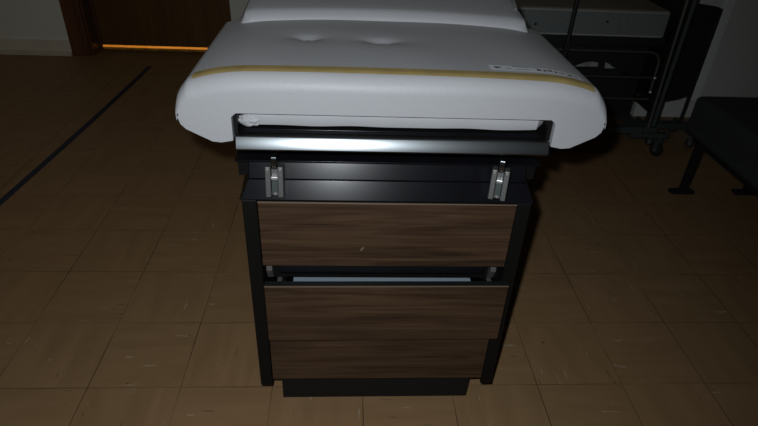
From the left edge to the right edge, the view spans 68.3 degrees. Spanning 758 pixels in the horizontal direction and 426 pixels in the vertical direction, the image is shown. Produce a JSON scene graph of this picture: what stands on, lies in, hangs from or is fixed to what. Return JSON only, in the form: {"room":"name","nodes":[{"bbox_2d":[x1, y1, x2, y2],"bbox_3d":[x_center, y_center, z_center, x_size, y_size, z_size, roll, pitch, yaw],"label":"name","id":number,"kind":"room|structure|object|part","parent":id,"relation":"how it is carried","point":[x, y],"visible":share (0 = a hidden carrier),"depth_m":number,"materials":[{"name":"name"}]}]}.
{"room":"examination room","nodes":[
{"label":"examination room","id":0,"kind":"room"},
{"bbox_2d":[0,0,248,39],"bbox_3d":[-0.276,-2.083,2.966,6.800,2.550,0.160,1,33,-4],"label":"wall","id":1,"kind":"structure","parent":0,"point":[19,19],"depth_m":3.38,"materials":[{"name":"white paint"}]},
{"bbox_2d":[0,38,71,50],"bbox_3d":[-2.812,-1.035,3.409,1.815,0.091,0.012,1,33,-4],"label":"baseboard","id":2,"kind":"structure","parent":1,"relation":"attached to","point":[5,44],"depth_m":3.44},
{"bbox_2d":[0,49,72,55],"bbox_3d":[-2.813,-0.999,3.415,1.815,0.025,0.018,1,33,-4],"label":"trim","id":3,"kind":"structure","parent":1,"relation":"attached to","point":[7,52],"depth_m":3.45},
{"bbox_2d":[59,0,230,55],"bbox_3d":[-1.369,-1.929,3.000,0.995,2.160,0.187,1,33,-4],"label":"door","id":4,"kind":"structure","parent":1,"relation":"in","point":[90,25],"depth_m":3.52,"materials":[{"name":"brown wood"}]},
{"bbox_3d":[-1.365,-1.883,2.930,0.995,2.160,0.020,1,33,-4],"label":"casing","id":5,"kind":"part","parent":4,"relation":"part of","materials":[{"name":"brown wood"}]},
{"bbox_2d":[0,45,757,425],"bbox_3d":[-0.241,0.100,1.995,7.200,0.050,7.000,1,33,-4],"label":"floor","id":6,"kind":"structure","parent":0,"point":[126,296],"depth_m":1.77,"materials":[{"name":"tile"}]},
{"bbox_2d":[0,66,151,205],"bbox_3d":[-1.405,0.051,1.931,0.042,0.001,3.457,2,33,-1],"label":"tape","id":7,"kind":"object","parent":6,"relation":"on","point":[66,143],"visible":1,"depth_m":2.50,"materials":[{"name":"black plastic"}]},
{"bbox_2d":[175,0,606,396],"bbox_3d":[-0.009,-0.210,1.551,0.721,0.974,1.126,1,33,-4],"label":"exam table","id":8,"kind":"object","parent":6,"relation":"on","point":[374,138],"visible":1,"depth_m":1.06,"materials":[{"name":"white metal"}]},
{"bbox_3d":[-0.249,-0.274,1.118,0.007,0.042,0.460,1,33,-4],"label":"slide rail","id":9,"kind":"part","parent":8,"relation":"part of","materials":[{"name":"black metal"}]},
{"bbox_3d":[-0.277,-0.105,1.630,0.028,0.512,1.085,1,33,-4],"label":"panel","id":10,"kind":"part","parent":8,"relation":"part of","materials":[{"name":"black metal"}]},
{"bbox_3d":[0.001,0.323,1.283,0.491,0.148,0.016,1,33,-4],"label":"drawer","id":11,"kind":"part","parent":8,"relation":"part of","materials":[{"name":"brown wood"}]},
{"bbox_2d":[293,277,470,280],"bbox_3d":[0.002,0.117,1.324,0.388,0.084,0.284,1,33,-4],"label":"paper stack","id":12,"kind":"object","parent":8,"relation":"in","point":[294,278],"visible":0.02,"depth_m":1.21,"materials":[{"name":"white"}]},
{"bbox_3d":[0.008,0.113,1.145,0.418,0.019,0.008,1,33,-4],"label":"divider rail","id":13,"kind":"part","parent":8,"relation":"part of","materials":[{"name":"metal"}]},
{"bbox_2d":[239,0,528,31],"bbox_3d":[0.003,-0.594,1.420,0.620,0.058,0.679,1,40,-4],"label":"backrest cushion","id":14,"kind":"object","parent":8,"relation":"on","point":[488,15],"depth_m":1.18,"materials":[{"name":"white leather"}]},
{"bbox_3d":[0.015,0.208,1.174,0.495,0.150,0.016,0,33,-4],"label":"drawer","id":15,"kind":"part","parent":8,"relation":"part of","materials":[{"name":"brown wood"}]},
{"bbox_3d":[-0.003,-0.380,1.482,0.572,0.004,1.056,1,33,-4],"label":"plate","id":16,"kind":"part","parent":8,"relation":"part of","materials":[{"name":"metal"}]},
{"bbox_3d":[0.015,0.042,1.100,0.491,0.149,0.016,1,33,-4],"label":"drawer","id":17,"kind":"part","parent":8,"relation":"part of","materials":[{"name":"brown wood"}]},
{"bbox_2d":[175,19,606,148],"bbox_3d":[0.017,-0.305,1.137,0.721,0.123,0.519,1,33,-4],"label":"seat cushion","id":18,"kind":"object","parent":8,"relation":"on","point":[265,83],"depth_m":0.94,"materials":[{"name":"white leather"}]},
{"bbox_2d":[235,124,549,155],"bbox_3d":[0.015,-0.257,1.164,0.534,0.030,0.526,1,33,-4],"label":"tray","id":19,"kind":"object","parent":8,"relation":"on","point":[362,138],"depth_m":0.95,"materials":[{"name":"metal"}]},
{"bbox_3d":[0.244,-0.099,1.662,0.028,0.512,1.085,1,33,-4],"label":"panel","id":20,"kind":"part","parent":8,"relation":"part of","materials":[{"name":"black metal"}]},
{"bbox_3d":[0.282,-0.267,1.151,0.007,0.042,0.460,1,33,-4],"label":"slide rail","id":21,"kind":"part","parent":8,"relation":"part of","materials":[{"name":"black metal"}]},
{"bbox_2d":[542,0,697,155],"bbox_3d":[0.433,-0.938,2.637,1.800,1.050,0.884,1,33,-4],"label":"cart","id":22,"kind":"object","parent":6,"relation":"on","point":[641,65],"visible":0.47,"depth_m":2.46,"materials":[{"name":"black metal"}]},
{"bbox_2d":[563,0,578,57],"bbox_3d":[0.791,-1.133,1.991,0.205,1.390,0.024,1,33,-4],"label":"pole","id":23,"kind":"object","parent":22,"relation":"attached to","point":[566,47],"visible":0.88,"depth_m":2.24,"materials":[{"name":"black metal"}]},
{"bbox_2d":[511,0,670,37],"bbox_3d":[0.360,-1.012,2.603,1.630,0.111,0.864,1,33,-4],"label":"mattress","id":24,"kind":"object","parent":22,"relation":"on","point":[606,18],"visible":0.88,"depth_m":2.28,"materials":[{"name":"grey fabric"}]},
{"bbox_2d":[576,61,614,68],"bbox_3d":[0.947,-0.688,2.659,0.235,0.169,0.258,1,33,-4],"label":"folded blanket","id":25,"kind":"object","parent":22,"relation":"on","point":[585,64],"visible":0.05,"depth_m":2.52,"materials":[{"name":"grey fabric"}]},
{"bbox_3d":[0.356,-0.607,2.480,1.635,0.320,0.012,1,33,-4],"label":"under frame","id":26,"kind":"part","parent":22,"relation":"part of","materials":[{"name":"black metal"}]},
{"bbox_3d":[0.376,-0.618,2.857,1.620,0.032,0.860,1,33,-4],"label":"frame","id":27,"kind":"part","parent":22,"relation":"part of","materials":[{"name":"grey metal"}]},
{"bbox_3d":[1.241,-0.362,2.581,0.180,0.024,0.030,1,33,-4],"label":"caster arm","id":28,"kind":"part","parent":22,"relation":"part of","materials":[{"name":"grey metal"}]},
{"bbox_3d":[1.242,-0.993,2.648,0.015,0.800,0.770,1,33,-4],"label":"headboard","id":29,"kind":"part","parent":22,"relation":"part of","materials":[{"name":"black metal"}]},
{"bbox_3d":[1.237,-0.754,2.307,0.032,0.870,0.016,1,33,-4],"label":"post","id":30,"kind":"part","parent":22,"relation":"part of","materials":[{"name":"silver metal"}]},
{"bbox_2d":[635,2,721,147],"bbox_3d":[1.428,-0.651,2.627,0.288,0.664,0.216,1,33,-4],"label":"panel","id":31,"kind":"object","parent":6,"relation":"on","point":[705,18],"visible":0.61,"depth_m":2.58,"materials":[{"name":"black plastic"}]},
{"bbox_3d":[1.416,-0.682,2.615,0.175,0.590,0.018,5,33,4],"label":"panel post","id":32,"kind":"part","parent":31,"relation":"part of","materials":[{"name":"black metal"}]},
{"bbox_3d":[1.391,-0.730,2.571,0.204,0.474,0.024,1,33,-4],"label":"panel","id":33,"kind":"part","parent":31,"relation":"part of","materials":[{"name":"black rubber"}]},
{"bbox_2d":[668,96,757,195],"bbox_3d":[1.473,0.007,1.837,0.460,0.426,1.080,1,33,-4],"label":"seat","id":34,"kind":"object","parent":6,"relation":"on","point":[725,128],"visible":1,"depth_m":2.03,"materials":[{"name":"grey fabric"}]},
{"bbox_3d":[1.272,-0.092,2.352,0.100,0.014,0.036,1,33,-4],"label":"foot plate","id":35,"kind":"part","parent":34,"relation":"part of","materials":[{"name":"black metal"}]},
{"bbox_3d":[1.282,-0.192,2.288,0.032,0.228,0.020,1,33,-4],"label":"leg","id":36,"kind":"part","parent":34,"relation":"part of","materials":[{"name":"black metal"}]},
{"bbox_3d":[1.475,-0.023,1.817,0.400,0.027,1.020,1,33,-4],"label":"seat frame","id":37,"kind":"part","parent":34,"relation":"part of","materials":[{"name":"black metal"}]},
{"bbox_3d":[1.552,-0.089,2.370,0.100,0.014,0.036,1,33,-4],"label":"foot plate","id":38,"kind":"part","parent":34,"relation":"part of","materials":[{"name":"black metal"}]},
{"bbox_3d":[1.562,-0.189,2.305,0.032,0.228,0.020,1,33,-4],"label":"leg","id":39,"kind":"part","parent":34,"relation":"part of","materials":[{"name":"black metal"}]},
{"bbox_2d":[629,0,757,116],"bbox_3d":[2.281,-1.799,2.731,1.720,2.550,0.775,1,33,-4],"label":"wall","id":40,"kind":"structure","parent":0,"point":[733,72],"depth_m":2.91,"materials":[{"name":"white paint"}]},
{"bbox_2d":[690,0,735,100],"bbox_3d":[1.750,-1.633,2.341,0.047,2.450,0.012,1,33,-4],"label":"trim","id":41,"kind":"structure","parent":40,"relation":"attached to","point":[729,4],"depth_m":2.85,"materials":[{"name":"white"}]}
]}

